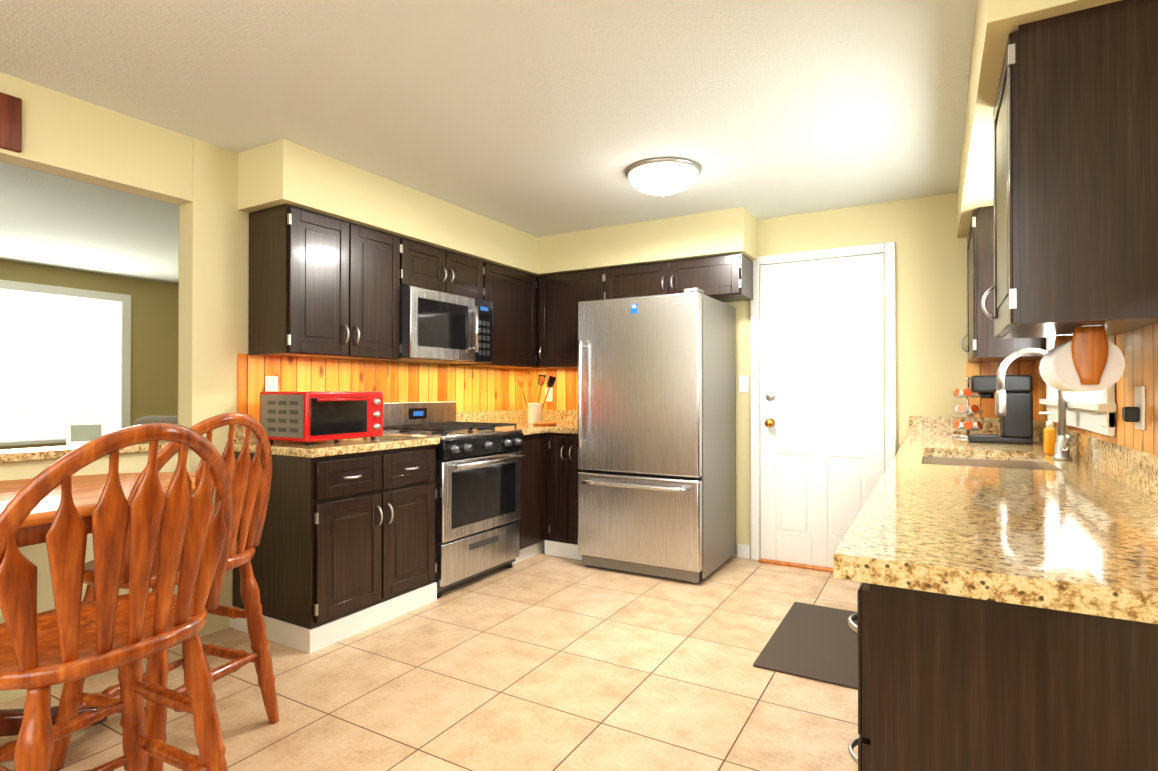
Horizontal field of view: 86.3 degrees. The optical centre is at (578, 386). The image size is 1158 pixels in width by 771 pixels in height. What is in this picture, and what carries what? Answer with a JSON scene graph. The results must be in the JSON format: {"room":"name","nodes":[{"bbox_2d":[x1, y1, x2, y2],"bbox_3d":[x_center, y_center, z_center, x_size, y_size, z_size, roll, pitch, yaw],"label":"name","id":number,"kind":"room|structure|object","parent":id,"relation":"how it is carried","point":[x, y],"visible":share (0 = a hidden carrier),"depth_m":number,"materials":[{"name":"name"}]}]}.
{"room":"kitchen","nodes":[
{"label":"kitchen","id":0,"kind":"room"},
{"bbox_2d":[0,260,177,449],"bbox_3d":[-5.769,0.022,4.880,0.120,2.360,5.999,0,0,30],"label":"wall","id":1,"kind":"structure","parent":0,"point":[154,348],"depth_m":6.65,"materials":[{"name":"beige paint"}]},
{"bbox_2d":[0,279,130,445],"bbox_3d":[-5.123,-0.191,5.808,0.069,1.560,1.650,0,0,30],"label":"living room window","id":2,"kind":"structure","parent":1,"relation":"in","point":[125,351],"depth_m":6.05,"materials":[{"name":"white paint"}]},
{"bbox_2d":[0,289,121,439],"bbox_3d":[-5.137,-0.200,5.816,0.022,1.378,1.440,0,0,30],"label":"window blinds","id":3,"kind":"object","parent":2,"relation":"attached to","point":[53,297],"visible":0.92,"depth_m":5.96,"materials":[{"name":"white plastic"}]},
{"bbox_2d":[0,161,178,371],"bbox_3d":[-2.057,0.007,2.734,0.004,2.360,5.998,0,0,30],"label":"wall","id":4,"kind":"structure","parent":0,"point":[178,278],"depth_m":2.96,"materials":[{"name":"beige paint"}]},
{"bbox_2d":[0,72,448,703],"bbox_3d":[-2.003,0.006,2.703,0.120,2.360,5.998,0,0,30],"label":"wall","id":5,"kind":"structure","parent":0,"point":[94,144],"depth_m":2.91,"materials":[{"name":"beige paint"}]},
{"bbox_2d":[0,92,21,152],"bbox_3d":[-2.184,-0.994,2.255,0.020,0.205,0.230,0,0,30],"label":"framed picture","id":6,"kind":"object","parent":5,"relation":"attached to","point":[10,123],"visible":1,"depth_m":2.32,"materials":[{"name":"brown wood"}]},
{"bbox_2d":[0,440,189,462],"bbox_3d":[-2.401,0.264,2.032,0.200,0.034,2.083,0,0,30],"label":"ledge cap","id":7,"kind":"object","parent":5,"relation":"on","point":[29,454],"depth_m":2.43,"materials":[{"name":"stone"}]},
{"bbox_2d":[66,421,105,445],"bbox_3d":[-2.054,0.198,2.571,0.064,0.103,0.132,0,0,30],"label":"framed picture","id":8,"kind":"object","parent":7,"relation":"on","point":[80,433],"visible":0.73,"depth_m":2.56,"materials":[{"name":"white paint"}]},
{"bbox_2d":[248,204,403,360],"bbox_3d":[-1.355,-0.519,3.364,0.316,0.720,0.725,0,0,30],"label":"upper cabinet","id":9,"kind":"object","parent":5,"relation":"attached to","point":[321,286],"depth_m":3.14,"materials":[{"name":"brown wood"}]},
{"bbox_2d":[233,410,525,441],"bbox_3d":[-1.080,0.237,4.144,0.009,0.100,2.551,0,0,30],"label":"backsplash","id":10,"kind":"structure","parent":5,"relation":"attached to","point":[508,415],"depth_m":4.72,"materials":[{"name":"beige stone"}]},
{"bbox_2d":[237,353,577,421],"bbox_3d":[-0.664,0.053,3.938,0.960,0.425,2.520,0,0,30],"label":"wall panel","id":11,"kind":"object","parent":5,"relation":"attached to","point":[473,389],"visible":0.46,"depth_m":4.09,"materials":[{"name":"orange wood"}]},
{"bbox_2d":[265,376,277,390],"bbox_3d":[-1.609,0.003,3.232,0.008,0.115,0.070,0,0,30],"label":"electrical outlet","id":12,"kind":"object","parent":11,"relation":"attached to","point":[271,383],"visible":0.58,"depth_m":3.23,"materials":[{"name":"white paint"}]},
{"bbox_2d":[545,388,552,401],"bbox_3d":[-0.250,0.066,5.136,0.070,0.115,0.008,0,0,30],"label":"electrical outlet","id":13,"kind":"object","parent":11,"relation":"attached to","point":[549,398],"visible":0.88,"depth_m":5.13,"materials":[{"name":"white paint"}]},
{"bbox_2d":[404,238,483,299],"bbox_3d":[-0.982,-0.732,4.011,0.316,0.285,0.764,0,0,30],"label":"upper cabinet","id":14,"kind":"object","parent":5,"relation":"attached to","point":[425,266],"depth_m":3.89,"materials":[{"name":"brown wood"}]},
{"bbox_2d":[377,285,491,363],"bbox_3d":[-0.927,-0.373,3.976,0.446,0.424,0.758,0,0,30],"label":"microwave","id":15,"kind":"object","parent":14,"relation":"attached to","point":[438,327],"visible":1,"depth_m":3.81,"materials":[{"name":"grey metal"}]},
{"bbox_2d":[449,261,539,368],"bbox_3d":[-0.595,-0.510,4.607,0.388,0.720,0.655,0,0,30],"label":"upper cabinet","id":16,"kind":"object","parent":5,"relation":"attached to","point":[514,295],"depth_m":4.56,"materials":[{"name":"brown wood"}]},
{"bbox_2d":[238,139,541,275],"bbox_3d":[-0.924,-1.021,4.097,0.359,0.284,2.520,0,0,30],"label":"soffit","id":17,"kind":"structure","parent":0,"point":[278,173],"depth_m":3.36,"materials":[{"name":"beige paint"}]},
{"bbox_2d":[0,551,860,770],"bbox_3d":[-0.431,1.210,1.786,3.750,0.060,6.240,0,0,30],"label":"floor","id":18,"kind":"structure","parent":0,"point":[542,661],"depth_m":2.42,"materials":[{"name":"tile"}]},
{"bbox_2d":[0,472,194,736],"bbox_3d":[-1.897,0.753,1.782,0.920,0.827,1.560,0,0,30],"label":"dining table","id":19,"kind":"object","parent":18,"relation":"on","point":[34,527],"visible":0.31,"depth_m":1.93,"materials":[{"name":"brown wood"}]},
{"bbox_2d":[0,423,233,770],"bbox_3d":[-1.123,0.629,1.428,0.508,1.101,0.520,0,0,30],"label":"chair","id":20,"kind":"object","parent":18,"relation":"on","point":[71,636],"visible":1,"depth_m":1.33,"materials":[{"name":"brown wood"}]},
{"bbox_2d":[50,413,278,770],"bbox_3d":[-1.340,0.634,2.052,0.528,1.101,0.550,0,0,30],"label":"chair","id":21,"kind":"object","parent":18,"relation":"on","point":[251,482],"visible":0.52,"depth_m":2.04,"materials":[{"name":"brown wood"}]},
{"bbox_2d":[230,446,436,652],"bbox_3d":[-1.253,0.755,3.255,0.618,0.870,0.794,0,0,30],"label":"base cabinet","id":22,"kind":"object","parent":18,"relation":"on","point":[345,548],"depth_m":2.93,"materials":[{"name":"brown wood"}]},
{"bbox_2d":[233,434,439,457],"bbox_3d":[-1.252,0.300,3.245,0.633,0.039,0.822,0,0,30],"label":"countertop","id":23,"kind":"structure","parent":22,"relation":"on","point":[331,448],"depth_m":3.01,"materials":[{"name":"beige stone"}]},
{"bbox_2d":[260,391,382,444],"bbox_3d":[-1.306,0.152,3.180,0.407,0.255,0.474,0,0,30],"label":"toaster oven","id":24,"kind":"object","parent":23,"relation":"on","point":[308,417],"visible":0.96,"depth_m":3.01,"materials":[{"name":"red metal"}]},
{"bbox_2d":[383,401,525,597],"bbox_3d":[-0.811,0.647,3.904,0.688,1.095,0.759,0,0,30],"label":"stove","id":25,"kind":"object","parent":18,"relation":"on","point":[478,488],"visible":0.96,"depth_m":3.74,"materials":[{"name":"grey metal"}]},
{"bbox_2d":[512,434,545,563],"bbox_3d":[-0.434,0.766,4.691,0.598,0.870,0.973,0,0,30],"label":"base cabinet","id":26,"kind":"object","parent":18,"relation":"on","point":[532,523],"depth_m":4.30,"materials":[{"name":"brown wood"}]},
{"bbox_2d":[486,422,577,433],"bbox_3d":[-0.419,0.310,4.685,0.633,0.039,0.974,0,0,30],"label":"countertop","id":27,"kind":"structure","parent":26,"relation":"on","point":[526,428],"depth_m":4.48,"materials":[{"name":"beige stone"}]},
{"bbox_2d":[517,374,555,423],"bbox_3d":[-0.336,0.097,4.862,0.296,0.389,0.129,0,0,30],"label":"utensil crock","id":28,"kind":"object","parent":27,"relation":"on","point":[534,412],"visible":0.94,"depth_m":4.84,"materials":[{"name":"white ceramic"}]},
{"bbox_2d":[533,422,556,424],"bbox_3d":[-0.260,0.282,4.697,0.180,0.016,0.180,0,0,30],"label":"trivet","id":29,"kind":"object","parent":27,"relation":"on","point":[544,423],"visible":1,"depth_m":4.63,"materials":[{"name":"brown wood"}]},
{"bbox_2d":[558,434,581,559],"bbox_3d":[0.085,0.765,4.585,0.304,0.870,0.637,0,0,30],"label":"base cabinet","id":30,"kind":"object","parent":18,"relation":"on","point":[568,470],"depth_m":4.31,"materials":[{"name":"brown wood"}]},
{"bbox_2d":[546,426,577,433],"bbox_3d":[0.075,0.309,4.586,0.319,0.039,0.652,0,0,30],"label":"countertop","id":31,"kind":"structure","parent":30,"relation":"on","point":[549,429],"depth_m":4.35,"materials":[{"name":"beige stone"}]},
{"bbox_2d":[577,288,735,583],"bbox_3d":[0.525,0.304,4.183,0.843,1.785,0.844,0,0,30],"label":"refrigerator","id":32,"kind":"object","parent":18,"relation":"on","point":[656,394],"visible":0.98,"depth_m":3.88,"materials":[{"name":"grey metal"}]},
{"bbox_2d":[753,602,857,688],"bbox_3d":[1.189,1.181,2.871,0.530,0.012,0.900,0,0,30],"label":"floor mat","id":33,"kind":"object","parent":18,"relation":"on","point":[815,642],"visible":0.56,"depth_m":2.78,"materials":[{"name":"fabric"}]},
{"bbox_2d":[848,584,1157,770],"bbox_3d":[0.819,0.739,1.042,0.593,0.870,0.479,0,0,30],"label":"base cabinet","id":34,"kind":"object","parent":18,"relation":"on","point":[1005,616],"depth_m":0.89,"materials":[{"name":"brown wood"}]},
{"bbox_2d":[833,432,1157,627],"bbox_3d":[1.494,0.293,2.243,0.623,0.039,3.288,0,0,30],"label":"countertop","id":35,"kind":"structure","parent":34,"relation":"on","point":[1066,536],"depth_m":1.10,"materials":[{"name":"beige stone"}]},
{"bbox_2d":[952,377,982,437],"bbox_3d":[2.169,0.114,3.444,0.150,0.334,0.150,0,0,30],"label":"carousel","id":36,"kind":"object","parent":35,"relation":"on","point":[967,424],"visible":0.94,"depth_m":3.41,"materials":[{"name":"silver metal"}]},
{"bbox_2d":[925,452,1044,467],"bbox_3d":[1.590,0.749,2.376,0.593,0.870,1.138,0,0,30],"label":"sink","id":37,"kind":"object","parent":35,"relation":"in","point":[930,457],"depth_m":2.61,"materials":[{"name":"grey metal"}]},
{"bbox_2d":[968,375,1032,443],"bbox_3d":[2.107,0.112,3.098,0.260,0.334,0.170,0,0,30],"label":"coffee maker","id":38,"kind":"object","parent":35,"relation":"on","point":[1016,424],"visible":0.9,"depth_m":3.00,"materials":[{"name":"black plastic"}]},
{"bbox_2d":[995,348,1071,460],"bbox_3d":[1.710,0.062,2.320,0.237,0.422,0.145,0,0,30],"label":"faucet","id":39,"kind":"object","parent":35,"relation":"on","point":[1062,449],"visible":0.81,"depth_m":2.34,"materials":[{"name":"silver metal"}]},
{"bbox_2d":[1039,412,1055,454],"bbox_3d":[1.903,0.189,2.511,0.053,0.172,0.060,0,0,30],"label":"soap bottle","id":40,"kind":"object","parent":35,"relation":"on","point":[1049,436],"visible":0.98,"depth_m":2.49,"materials":[{"name":"orange plastic"}]},
{"bbox_2d":[966,323,1157,453],"bbox_3d":[1.601,0.017,2.133,0.330,0.470,3.380,0,0,30],"label":"wall panel","id":41,"kind":"object","parent":35,"relation":"on","point":[1138,347],"visible":0.22,"depth_m":1.75,"materials":[{"name":"orange wood"}]},
{"bbox_2d":[1122,386,1145,429],"bbox_3d":[1.472,0.056,1.641,0.038,0.115,0.070,0,0,30],"label":"electrical outlet","id":42,"kind":"object","parent":41,"relation":"attached to","point":[1136,414],"visible":0.98,"depth_m":1.62,"materials":[{"name":"white paint"}]},
{"bbox_2d":[0,0,976,284],"bbox_3d":[-2.314,-1.212,2.892,8.100,0.080,6.240,0,0,30],"label":"ceiling","id":43,"kind":"structure","parent":0,"point":[539,118],"depth_m":2.50,"materials":[{"name":"white paint"}]},
{"bbox_2d":[625,157,700,195],"bbox_3d":[0.455,-1.099,3.346,0.408,0.138,0.408,0,0,30],"label":"ceiling light","id":44,"kind":"object","parent":43,"relation":"attached to","point":[662,176],"visible":1,"depth_m":3.23,"materials":[{"name":"white glass"}]},
{"bbox_2d":[538,206,757,274],"bbox_3d":[0.463,-1.018,4.542,1.594,0.284,0.360,0,0,30],"label":"soffit","id":45,"kind":"structure","parent":0,"point":[732,230],"depth_m":4.31,"materials":[{"name":"beige paint"}]},
{"bbox_2d":[724,192,967,557],"bbox_3d":[1.100,0.019,4.444,3.750,2.360,0.120,0,0,30],"label":"wall","id":46,"kind":"structure","parent":0,"point":[931,295],"depth_m":3.83,"materials":[{"name":"beige paint"}]},
{"bbox_2d":[526,410,577,421],"bbox_3d":[-0.035,0.243,5.009,0.933,0.100,0.008,0,0,30],"label":"backsplash","id":47,"kind":"structure","parent":46,"relation":"attached to","point":[547,415],"depth_m":5.08,"materials":[{"name":"beige stone"}]},
{"bbox_2d":[540,269,603,368],"bbox_3d":[-0.019,-0.509,4.788,0.610,0.720,0.383,0,0,30],"label":"upper cabinet","id":48,"kind":"object","parent":46,"relation":"attached to","point":[560,294],"depth_m":4.71,"materials":[{"name":"brown wood"}]},
{"bbox_2d":[604,261,675,298],"bbox_3d":[0.506,-0.736,4.525,0.562,0.270,0.316,0,0,30],"label":"upper cabinet","id":49,"kind":"object","parent":46,"relation":"attached to","point":[659,278],"depth_m":4.39,"materials":[{"name":"brown wood"}]},
{"bbox_2d":[676,253,752,301],"bbox_3d":[0.891,-0.737,4.303,0.564,0.270,0.316,0,0,30],"label":"upper cabinet","id":50,"kind":"object","parent":46,"relation":"attached to","point":[723,278],"depth_m":4.13,"materials":[{"name":"brown wood"}]},
{"bbox_2d":[738,544,749,558],"bbox_3d":[1.566,1.151,4.088,1.035,0.090,0.014,0,0,30],"label":"baseboard","id":51,"kind":"structure","parent":46,"relation":"attached to","point":[743,551],"depth_m":4.32,"materials":[{"name":"white paint"}]},
{"bbox_2d":[739,376,748,391],"bbox_3d":[1.155,-0.019,4.335,0.070,0.115,0.014,0,0,30],"label":"switch plate","id":52,"kind":"object","parent":46,"relation":"attached to","point":[743,383],"visible":1,"depth_m":4.33,"materials":[{"name":"white paint"}]},
{"bbox_2d":[760,253,884,567],"bbox_3d":[1.572,0.175,4.047,0.774,2.027,0.085,0,0,30],"label":"entry door","id":53,"kind":"structure","parent":46,"relation":"in","point":[822,440],"depth_m":4.07,"materials":[{"name":"white"}]},
{"bbox_2d":[750,242,895,571],"bbox_3d":[1.575,0.146,4.056,0.900,2.100,0.074,0,0,30],"label":"door frame","id":54,"kind":"structure","parent":46,"relation":"attached to","point":[887,249],"depth_m":4.10,"materials":[{"name":"white paint"}]},
{"bbox_2d":[909,416,1000,434],"bbox_3d":[2.302,0.232,3.652,0.611,0.102,0.017,0,0,30],"label":"backsplash","id":55,"kind":"structure","parent":46,"relation":"attached to","point":[917,423],"depth_m":3.70,"materials":[{"name":"beige stone"}]},
{"bbox_2d":[1033,420,1157,499],"bbox_3d":[1.741,0.221,2.088,0.016,0.102,3.267,0,0,30],"label":"backsplash","id":56,"kind":"structure","parent":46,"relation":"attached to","point":[1138,468],"depth_m":1.81,"materials":[{"name":"beige stone"}]},
{"bbox_2d":[957,0,1120,237],"bbox_3d":[1.804,-1.037,2.531,0.370,0.274,2.500,0,0,30],"label":"soffit","id":57,"kind":"structure","parent":0,"point":[997,22],"depth_m":1.93,"materials":[{"name":"beige paint"}]},
{"bbox_3d":[-3.938,1.224,3.813,4.349,0.060,6.240,0,0,30],"label":"floor","id":58,"kind":"structure","parent":0,"visible":0},
{"bbox_2d":[134,416,177,425],"bbox_3d":[-2.860,0.708,4.316,1.000,0.980,0.890,0,0,0],"label":"armchair","id":59,"kind":"object","parent":58,"relation":"on","point":[157,419],"visible":0.02,"depth_m":4.57,"materials":[{"name":"fabric"}]},
{"bbox_3d":[1.110,-0.007,0.834,0.120,2.360,6.119,0,0,30],"label":"wall","id":60,"kind":"structure","parent":0,"visible":0},
{"bbox_2d":[965,206,1045,362],"bbox_3d":[2.274,-0.519,3.304,0.307,0.750,0.657,0,0,30],"label":"upper cabinet","id":61,"kind":"object","parent":60,"relation":"attached to","point":[980,350],"depth_m":3.08,"materials":[{"name":"brown wood"}]},
{"bbox_2d":[989,0,1157,343],"bbox_3d":[1.350,-0.531,1.705,0.307,0.750,0.521,0,0,30],"label":"upper cabinet","id":62,"kind":"object","parent":60,"relation":"attached to","point":[1062,238],"depth_m":1.49,"materials":[{"name":"brown wood"}]},
{"bbox_2d":[1039,326,1124,391],"bbox_3d":[1.390,-0.070,1.718,0.144,0.170,0.304,0,0,30],"label":"paper towel","id":63,"kind":"object","parent":62,"relation":"attached to","point":[1086,359],"visible":1,"depth_m":1.59,"materials":[{"name":"white paper"}]},
{"bbox_2d":[1039,335,1116,435],"bbox_3d":[1.899,-0.378,2.394,0.047,1.065,1.225,0,0,30],"label":"kitchen window","id":64,"kind":"structure","parent":60,"relation":"in","point":[1095,412],"depth_m":2.11,"materials":[{"name":"white"}]}
]}

